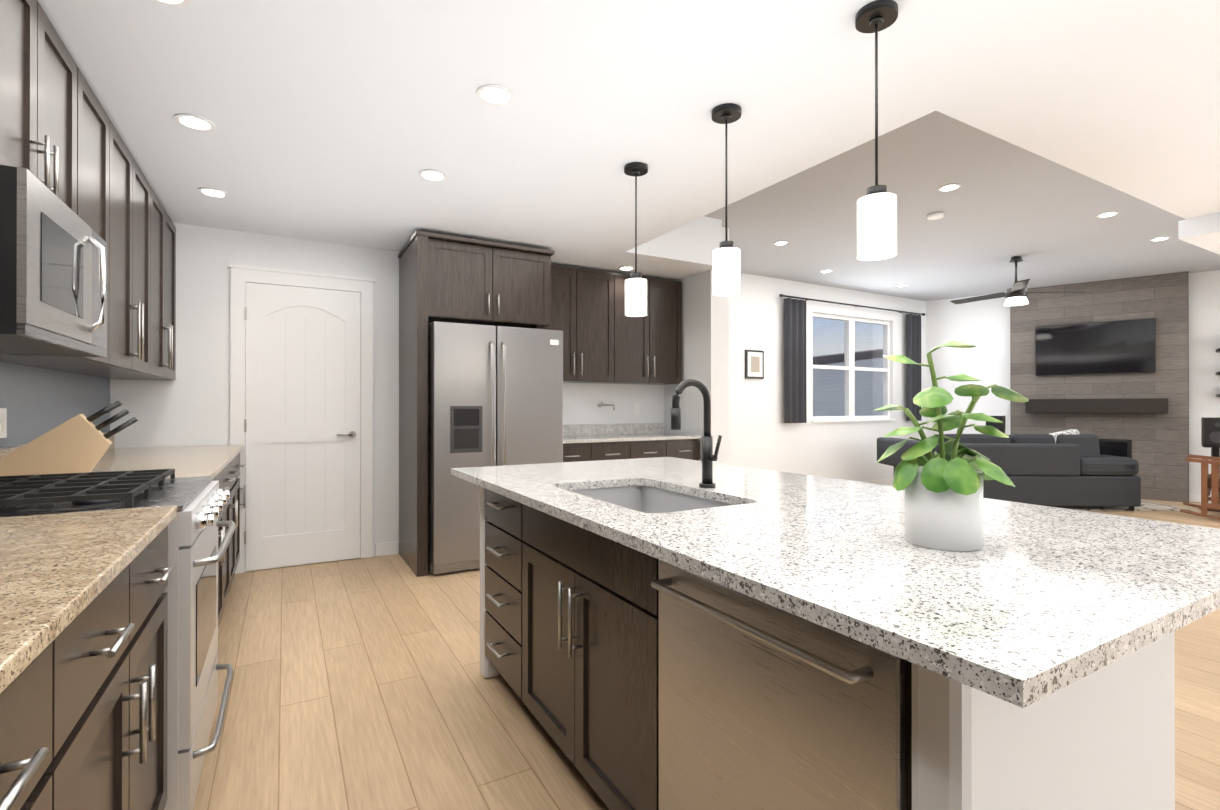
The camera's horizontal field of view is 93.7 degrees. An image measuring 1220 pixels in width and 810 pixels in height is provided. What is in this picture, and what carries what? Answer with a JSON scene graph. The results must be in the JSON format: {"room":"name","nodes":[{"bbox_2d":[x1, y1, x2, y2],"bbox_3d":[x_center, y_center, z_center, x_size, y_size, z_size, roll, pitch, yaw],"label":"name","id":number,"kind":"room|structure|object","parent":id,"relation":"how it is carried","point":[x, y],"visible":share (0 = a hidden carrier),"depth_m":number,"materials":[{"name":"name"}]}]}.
{"room":"kitchen and living room","nodes":[
{"label":"kitchen and living room","id":0,"kind":"room"},
{"bbox_2d":[0,362,109,448],"bbox_3d":[-1.079,-0.305,-0.255,0.162,2.980,9.400,0,0,-30],"label":"wall","id":1,"kind":"structure","parent":0,"point":[36,402],"depth_m":2.69,"materials":[{"name":"white paint"}]},
{"bbox_2d":[0,408,6,437],"bbox_3d":[-2.440,0.072,2.294,0.008,0.120,0.080,0,0,-30],"label":"electrical outlet plate","id":2,"kind":"object","parent":1,"relation":"attached to","point":[3,420],"depth_m":2.30,"materials":[{"name":"white plastic"}]},
{"bbox_2d":[0,0,83,220],"bbox_3d":[-1.869,-0.922,1.632,0.344,0.646,0.761,0,0,-30],"label":"upper cabinet","id":3,"kind":"object","parent":1,"relation":"attached to","point":[61,139],"depth_m":1.73,"materials":[{"name":"brown wood"}]},
{"bbox_2d":[0,165,106,356],"bbox_3d":[-1.811,-0.383,1.663,0.473,0.417,0.752,0,0,-30],"label":"over-the-range microwave","id":4,"kind":"object","parent":3,"relation":"attached to","point":[53,274],"visible":1,"depth_m":1.57,"materials":[{"name":"silver metal"}]},
{"bbox_2d":[0,433,115,458],"bbox_3d":[-2.725,0.227,2.810,0.021,0.103,2.132,0,0,-30],"label":"backsplash","id":5,"kind":"structure","parent":1,"relation":"attached to","point":[3,452],"depth_m":2.35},
{"bbox_2d":[0,77,119,367],"bbox_3d":[-2.163,-0.708,2.149,0.344,1.071,0.547,0,0,-30],"label":"upper cabinet","id":6,"kind":"object","parent":1,"relation":"attached to","point":[101,138],"depth_m":2.37,"materials":[{"name":"brown wood"}]},
{"bbox_2d":[42,137,155,375],"bbox_3d":[-2.480,-0.706,2.706,0.344,1.071,0.968,0,0,-30],"label":"upper cabinet","id":7,"kind":"object","parent":1,"relation":"attached to","point":[136,350],"depth_m":2.85,"materials":[{"name":"brown wood"}]},
{"bbox_2d":[93,196,175,379],"bbox_3d":[-2.887,-0.704,3.422,0.344,1.071,0.910,0,0,-30],"label":"upper cabinet","id":8,"kind":"object","parent":1,"relation":"attached to","point":[165,228],"depth_m":3.53,"materials":[{"name":"brown wood"}]},
{"bbox_2d":[110,223,663,571],"bbox_3d":[-1.392,-0.290,4.887,4.400,2.980,0.150,0,0,-30],"label":"wall","id":9,"kind":"structure","parent":0,"point":[189,405],"depth_m":4.08,"materials":[{"name":"white paint"}]},
{"bbox_2d":[228,263,375,573],"bbox_3d":[-2.272,0.100,4.268,0.970,2.195,0.052,0,0,-30],"label":"door","id":10,"kind":"structure","parent":9,"relation":"attached to","point":[301,419],"depth_m":4.27,"materials":[{"name":"white wood"}]},
{"bbox_2d":[597,401,614,409],"bbox_3d":[-0.037,0.009,5.473,0.100,0.085,0.167,0,0,-30],"label":"pot filler","id":11,"kind":"object","parent":9,"relation":"attached to","point":[602,404],"visible":1,"depth_m":5.44,"materials":[{"name":"silver metal"}]},
{"bbox_2d":[541,264,681,384],"bbox_3d":[-0.035,-0.709,5.350,1.535,1.000,0.380,0,0,-30],"label":"upper cabinet","id":12,"kind":"object","parent":9,"relation":"attached to","point":[606,340],"visible":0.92,"depth_m":5.21,"materials":[{"name":"brown wood"}]},
{"bbox_2d":[563,423,662,434],"bbox_3d":[-0.123,0.235,5.503,1.535,0.103,0.021,0,0,-30],"label":"backsplash","id":13,"kind":"structure","parent":9,"relation":"attached to","point":[629,428],"depth_m":5.55,"materials":[{"name":"white stone"}]},
{"bbox_2d":[633,403,639,414],"bbox_3d":[0.264,0.042,5.737,0.080,0.120,0.006,0,0,-30],"label":"electrical outlet plate","id":14,"kind":"object","parent":9,"relation":"attached to","point":[636,406],"depth_m":5.73,"materials":[{"name":"white plastic"}]},
{"bbox_2d":[37,0,1219,280],"bbox_3d":[4.741,-1.515,3.056,13.550,0.540,9.400,0,0,-30],"label":"ceiling","id":15,"kind":"structure","parent":0,"point":[345,122],"depth_m":2.35,"materials":[{"name":"white paint"}]},
{"bbox_2d":[153,0,190,6],"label":"recessed light","id":16,"kind":"object","parent":15,"relation":"in","point":[174,3],"depth_m":1.77,"materials":[{"name":"white plastic"}]},
{"bbox_2d":[174,113,215,130],"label":"recessed light","id":17,"kind":"object","parent":15,"relation":"in","point":[194,122],"depth_m":2.51,"materials":[{"name":"white plastic"}]},
{"bbox_2d":[198,187,228,197],"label":"recessed light","id":18,"kind":"object","parent":15,"relation":"in","point":[212,192],"depth_m":3.33,"materials":[{"name":"white plastic"}]},
{"bbox_2d":[418,169,446,180],"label":"recessed light","id":19,"kind":"object","parent":15,"relation":"in","point":[427,174],"depth_m":3.08,"materials":[{"name":"white plastic"}]},
{"bbox_2d":[477,84,514,105],"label":"recessed light","id":20,"kind":"object","parent":15,"relation":"in","point":[493,94],"depth_m":2.29,"materials":[{"name":"white"}]},
{"bbox_2d":[618,266,634,270],"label":"recessed light","id":21,"kind":"object","parent":15,"relation":"in","point":[626,268],"depth_m":5.16,"materials":[{"name":"white plastic"}]},
{"bbox_2d":[624,162,647,316],"bbox_3d":[0.136,-0.858,2.990,0.124,0.774,0.124,0,0,-30],"label":"pendant light","id":22,"kind":"object","parent":15,"relation":"hanging from","point":[635,294],"visible":1,"depth_m":2.95,"materials":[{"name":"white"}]},
{"bbox_2d":[712,103,740,295],"bbox_3d":[0.493,-0.859,2.423,0.124,0.774,0.124,0,0,-30],"label":"pendant light","id":23,"kind":"object","parent":15,"relation":"hanging from","point":[726,267],"visible":1,"depth_m":2.38,"materials":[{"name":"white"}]},
{"bbox_2d":[855,0,897,260],"bbox_3d":[0.848,-0.861,1.819,0.124,0.774,0.124,0,0,-30],"label":"pendant light","id":24,"kind":"object","parent":15,"relation":"hanging from","point":[877,222],"visible":1,"depth_m":1.79,"materials":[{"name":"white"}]},
{"bbox_2d":[664,227,728,464],"bbox_3d":[0.666,-0.287,5.941,0.220,2.980,1.450,0,0,-30],"label":"wall pillar","id":25,"kind":"structure","parent":0,"point":[705,336],"depth_m":5.36,"materials":[{"name":"white paint"}]},
{"bbox_2d":[193,485,1219,809],"bbox_3d":[4.546,1.225,3.341,13.600,0.060,10.100,0,0,-30],"label":"floor","id":26,"kind":"structure","parent":0,"point":[361,685],"depth_m":2.26,"materials":[{"name":"brown wood"}]},
{"bbox_2d":[0,617,83,809],"bbox_3d":[-0.859,0.744,0.226,0.714,0.885,1.007,0,0,-30],"label":"base cabinet","id":27,"kind":"object","parent":26,"relation":"on","point":[83,651],"depth_m":0.77,"materials":[{"name":"black wood"}]},
{"bbox_2d":[0,469,235,809],"bbox_3d":[-1.651,0.714,1.751,0.820,0.955,0.760,0,0,-30],"label":"range","id":28,"kind":"object","parent":26,"relation":"on","point":[195,554],"visible":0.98,"depth_m":1.65,"materials":[{"name":"silver metal"}]},
{"bbox_2d":[84,529,174,809],"bbox_3d":[-1.284,0.746,0.973,0.714,0.885,0.948,0,0,-30],"label":"base cabinet","id":29,"kind":"object","parent":26,"relation":"on","point":[126,631],"depth_m":1.15,"materials":[{"name":"black wood"}]},
{"bbox_2d":[0,505,177,700],"bbox_3d":[-0.410,0.284,-0.541,0.736,0.029,4.446,0,0,-30],"label":"countertop","id":30,"kind":"structure","parent":29,"relation":"on","point":[54,568],"depth_m":0.98,"materials":[{"name":"beige stone"}]},
{"bbox_2d":[216,469,227,627],"bbox_3d":[-2.123,0.750,2.449,0.714,0.885,0.912,0,0,-30],"label":"base cabinet","id":31,"kind":"object","parent":26,"relation":"on","point":[223,479],"depth_m":2.93,"materials":[{"name":"black"}]},
{"bbox_2d":[228,457,239,594],"bbox_3d":[-2.530,0.752,3.165,0.714,0.885,0.971,0,0,-30],"label":"base cabinet","id":32,"kind":"object","parent":26,"relation":"on","point":[234,469],"depth_m":3.59,"materials":[{"name":"black"}]},
{"bbox_2d":[91,445,243,480],"bbox_3d":[-2.415,0.294,2.986,0.736,0.029,2.132,0,0,-30],"label":"countertop","id":33,"kind":"structure","parent":32,"relation":"on","point":[209,460],"depth_m":2.93,"materials":[{"name":"beige stone"}]},
{"bbox_2d":[0,401,137,475],"bbox_3d":[-2.109,0.129,2.224,0.422,0.294,0.120,0,0,-38],"label":"knife block","id":34,"kind":"object","parent":33,"relation":"on","point":[80,443],"visible":1,"depth_m":2.18,"materials":[{"name":"beige wood"}]},
{"bbox_2d":[398,230,554,576],"bbox_3d":[-1.074,-0.006,4.549,1.049,2.410,0.741,0,0,-30],"label":"tall cabinet","id":35,"kind":"object","parent":26,"relation":"on","point":[450,278],"visible":1,"depth_m":4.22,"materials":[{"name":"brown wood"}]},
{"bbox_2d":[428,321,562,573],"bbox_3d":[-0.973,0.311,4.508,0.985,1.775,0.859,0,0,-30],"label":"fridge","id":36,"kind":"object","parent":26,"relation":"on","point":[495,395],"visible":0.65,"depth_m":4.09,"materials":[{"name":"silver metal"}]},
{"bbox_2d":[563,443,638,461],"bbox_3d":[-0.284,0.758,5.066,0.825,0.885,0.619,0,0,-30],"label":"base cabinet","id":37,"kind":"object","parent":26,"relation":"on","point":[572,452],"depth_m":4.82,"materials":[{"name":"black wood"}]},
{"bbox_2d":[563,431,700,442],"bbox_3d":[0.028,0.300,5.235,1.537,0.029,0.636,0,0,-30],"label":"countertop","id":38,"kind":"structure","parent":37,"relation":"on","point":[654,434],"depth_m":5.03,"materials":[{"name":"white stone"}]},
{"bbox_2d":[639,439,699,460],"bbox_3d":[0.333,0.759,5.417,0.826,0.885,0.619,0,0,-30],"label":"base cabinet","id":39,"kind":"object","parent":26,"relation":"on","point":[677,448],"depth_m":5.19,"materials":[{"name":"black wood"}]},
{"bbox_2d":[478,485,1174,809],"bbox_3d":[0.225,0.748,1.800,0.768,0.888,2.090,0,0,-30],"label":"kitchen island","id":40,"kind":"object","parent":26,"relation":"on","point":[663,633],"depth_m":1.06,"materials":[{"name":"wood"}]},
{"bbox_2d":[451,457,1219,712],"bbox_3d":[0.363,0.290,1.828,1.170,0.028,2.240,0,0,-30],"label":"island countertop","id":41,"kind":"structure","parent":40,"relation":"on","point":[1052,599],"depth_m":0.99,"materials":[{"name":"white stone"}]},
{"bbox_2d":[567,481,726,512],"bbox_3d":[0.109,0.411,1.810,0.410,0.238,0.660,0,0,-30],"label":"sink","id":42,"kind":"object","parent":41,"relation":"in","point":[641,494],"depth_m":2.10,"materials":[{"name":"grey metal"}]},
{"bbox_2d":[671,379,721,487],"bbox_3d":[0.284,0.094,1.879,0.173,0.362,0.088,0,0,-30],"label":"faucet","id":43,"kind":"object","parent":41,"relation":"on","point":[708,457],"visible":1,"depth_m":1.91,"materials":[{"name":"black metal"}]},
{"bbox_2d":[875,340,1027,550],"bbox_3d":[0.668,0.077,1.160,0.275,0.392,0.274,0,0,-30],"label":"plant","id":44,"kind":"object","parent":41,"relation":"on","point":[943,500],"visible":1,"depth_m":1.09,"materials":[{"name":"green plant"}]},
{"bbox_2d":[986,416,1004,433],"bbox_3d":[5.320,0.678,7.889,0.260,1.060,0.300,0,0,40],"label":"speaker","id":45,"kind":"object","parent":26,"relation":"on","point":[999,426],"visible":0.23,"depth_m":7.77},
{"bbox_2d":[1050,500,1196,510],"bbox_3d":[5.149,1.200,6.882,3.050,0.010,0.700,0,0,1],"label":"rug","id":46,"kind":"object","parent":26,"relation":"on","point":[1148,506],"visible":0.36,"depth_m":6.60,"materials":[{"name":"beige carpet"}]},
{"bbox_2d":[877,429,1140,510],"bbox_3d":[4.832,0.741,7.191,2.300,0.909,1.500,0,0,1],"label":"sofa","id":47,"kind":"object","parent":46,"relation":"on","point":[1071,467],"visible":0.62,"depth_m":6.44,"materials":[{"name":"black fabric"}]},
{"bbox_2d":[1180,454,1219,519],"bbox_3d":[6.657,0.719,5.914,0.720,0.944,1.063,0,0,-43],"label":"rocking chair","id":48,"kind":"object","parent":26,"relation":"on","point":[1210,483],"visible":1,"depth_m":5.93,"materials":[{"name":"brown wood"}]},
{"bbox_2d":[1199,417,1219,511],"bbox_3d":[6.941,0.674,6.556,0.260,1.060,0.300,0,0,40],"label":"speaker","id":49,"kind":"object","parent":26,"relation":"on","point":[1210,432],"visible":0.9,"depth_m":6.50},
{"bbox_2d":[729,273,925,481],"bbox_3d":[2.953,-0.282,7.989,5.780,2.980,0.150,0,0,-30],"label":"wall","id":50,"kind":"structure","parent":0,"point":[762,435],"depth_m":7.65,"materials":[{"name":"white paint"}]},
{"bbox_2d":[745,350,763,378],"bbox_3d":[1.832,-0.514,7.249,0.300,0.360,0.026,0,0,-30],"label":"picture frame","id":51,"kind":"object","parent":50,"relation":"attached to","point":[754,364],"visible":0.98,"depth_m":7.23,"materials":[{"name":"black"}]},
{"bbox_2d":[779,294,925,422],"bbox_3d":[3.536,-0.596,8.167,3.110,1.670,0.113,0,0,-30],"label":"curtain","id":52,"kind":"object","parent":50,"relation":"attached to","point":[795,409],"visible":0.98,"depth_m":7.55,"materials":[{"name":"black fabric"}]},
{"bbox_2d":[812,313,895,422],"bbox_3d":[3.500,-0.516,8.272,1.790,1.510,0.160,0,0,-30],"label":"window","id":53,"kind":"structure","parent":50,"relation":"in","point":[849,368],"depth_m":8.28,"materials":[{"name":"white plastic"}]},
{"bbox_2d":[861,478,893,485],"bbox_3d":[2.821,1.158,7.814,5.379,0.100,0.014,0,0,-30],"label":"baseboard","id":54,"kind":"structure","parent":50,"relation":"attached to","point":[889,482],"depth_m":8.52,"materials":[{"name":"white wood"}]},
{"bbox_2d":[705,111,1219,300],"bbox_3d":[4.671,-1.715,6.761,10.010,0.120,4.290,0,0,-30],"label":"ceiling","id":55,"kind":"structure","parent":0,"point":[1003,204],"depth_m":5.26,"materials":[{"name":"grey paint"}]},
{"bbox_2d":[774,241,788,244],"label":"recessed light","id":56,"kind":"object","parent":55,"relation":"in","point":[778,242],"depth_m":5.83,"materials":[{"name":"white plastic"}]},
{"bbox_2d":[927,212,943,219],"bbox_3d":[2.829,-1.644,4.972,0.130,0.031,0.130,0,0,-30],"label":"smoke detector","id":57,"kind":"object","parent":55,"relation":"attached to","point":[935,215],"visible":1,"depth_m":4.94,"materials":[{"name":"white plastic"}]},
{"bbox_2d":[938,184,960,191],"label":"recessed light","id":58,"kind":"object","parent":55,"relation":"in","point":[949,187],"depth_m":4.35,"materials":[{"name":"white"}]},
{"bbox_2d":[950,256,1084,305],"bbox_3d":[4.465,-1.390,6.514,1.277,0.529,1.117,0,0,-30],"label":"ceiling fan","id":59,"kind":"object","parent":55,"relation":"hanging from","point":[1016,294],"visible":1,"depth_m":6.35,"materials":[{"name":"black metal"}]},
{"bbox_2d":[1096,211,1118,217],"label":"recessed light","id":60,"kind":"object","parent":55,"relation":"in","point":[1107,214],"depth_m":4.96,"materials":[{"name":"white"}]},
{"bbox_2d":[1150,236,1170,240],"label":"recessed light","id":61,"kind":"object","parent":55,"relation":"in","point":[1166,237],"depth_m":5.67,"materials":[{"name":"white plastic"}]},
{"bbox_2d":[926,270,1219,494],"bbox_3d":[8.016,-0.286,6.622,8.500,2.980,0.150,0,0,40],"label":"wall","id":62,"kind":"structure","parent":0,"point":[983,326],"depth_m":8.46,"materials":[{"name":"white paint"}]},
{"bbox_2d":[1189,493,1210,502],"bbox_3d":[7.049,1.156,7.333,5.500,0.100,0.013,0,0,41],"label":"baseboard","id":63,"kind":"structure","parent":62,"relation":"attached to","point":[1194,497],"depth_m":7.12,"materials":[{"name":"white wood"}]},
{"bbox_2d":[1216,348,1219,396],"bbox_3d":[7.613,-0.474,6.728,0.650,0.758,0.208,0,0,40],"label":"shelf","id":64,"kind":"object","parent":62,"relation":"attached to","point":[1218,373],"visible":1,"depth_m":6.89,"materials":[{"name":"black wood"}]},
{"bbox_2d":[1010,271,1188,502],"bbox_3d":[6.501,-0.223,7.701,1.814,2.860,0.167,0,0,40],"label":"wall","id":65,"kind":"structure","parent":0,"point":[1155,446],"depth_m":7.43,"materials":[{"name":"tile"}]},
{"bbox_2d":[1035,318,1155,375],"bbox_3d":[6.435,-0.753,7.627,1.220,0.690,0.066,0,0,40],"label":"wall-mounted tv","id":66,"kind":"object","parent":65,"relation":"attached to","point":[1119,347],"visible":0.98,"depth_m":7.57,"materials":[{"name":"black"}]},
{"bbox_2d":[1025,398,1167,413],"bbox_3d":[6.395,0.012,7.579,1.430,0.190,0.188,0,0,40],"label":"mantel shelf","id":67,"kind":"object","parent":65,"relation":"attached to","point":[1141,405],"visible":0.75,"depth_m":7.46,"materials":[{"name":"black wood"}]},
{"bbox_2d":[1178,213,1219,254],"bbox_3d":[8.400,-1.186,3.094,7.150,0.121,5.850,0,0,-30],"label":"ceiling soffit","id":68,"kind":"structure","parent":0,"point":[1203,232],"depth_m":3.82,"materials":[{"name":"white paint"}]},
{"label":"outside","id":69,"kind":"structure","parent":0,"visible":0},
{"bbox_2d":[813,318,882,415],"bbox_3d":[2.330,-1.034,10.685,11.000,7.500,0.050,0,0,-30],"label":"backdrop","id":70,"kind":"structure","parent":69,"point":[877,392],"depth_m":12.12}
]}

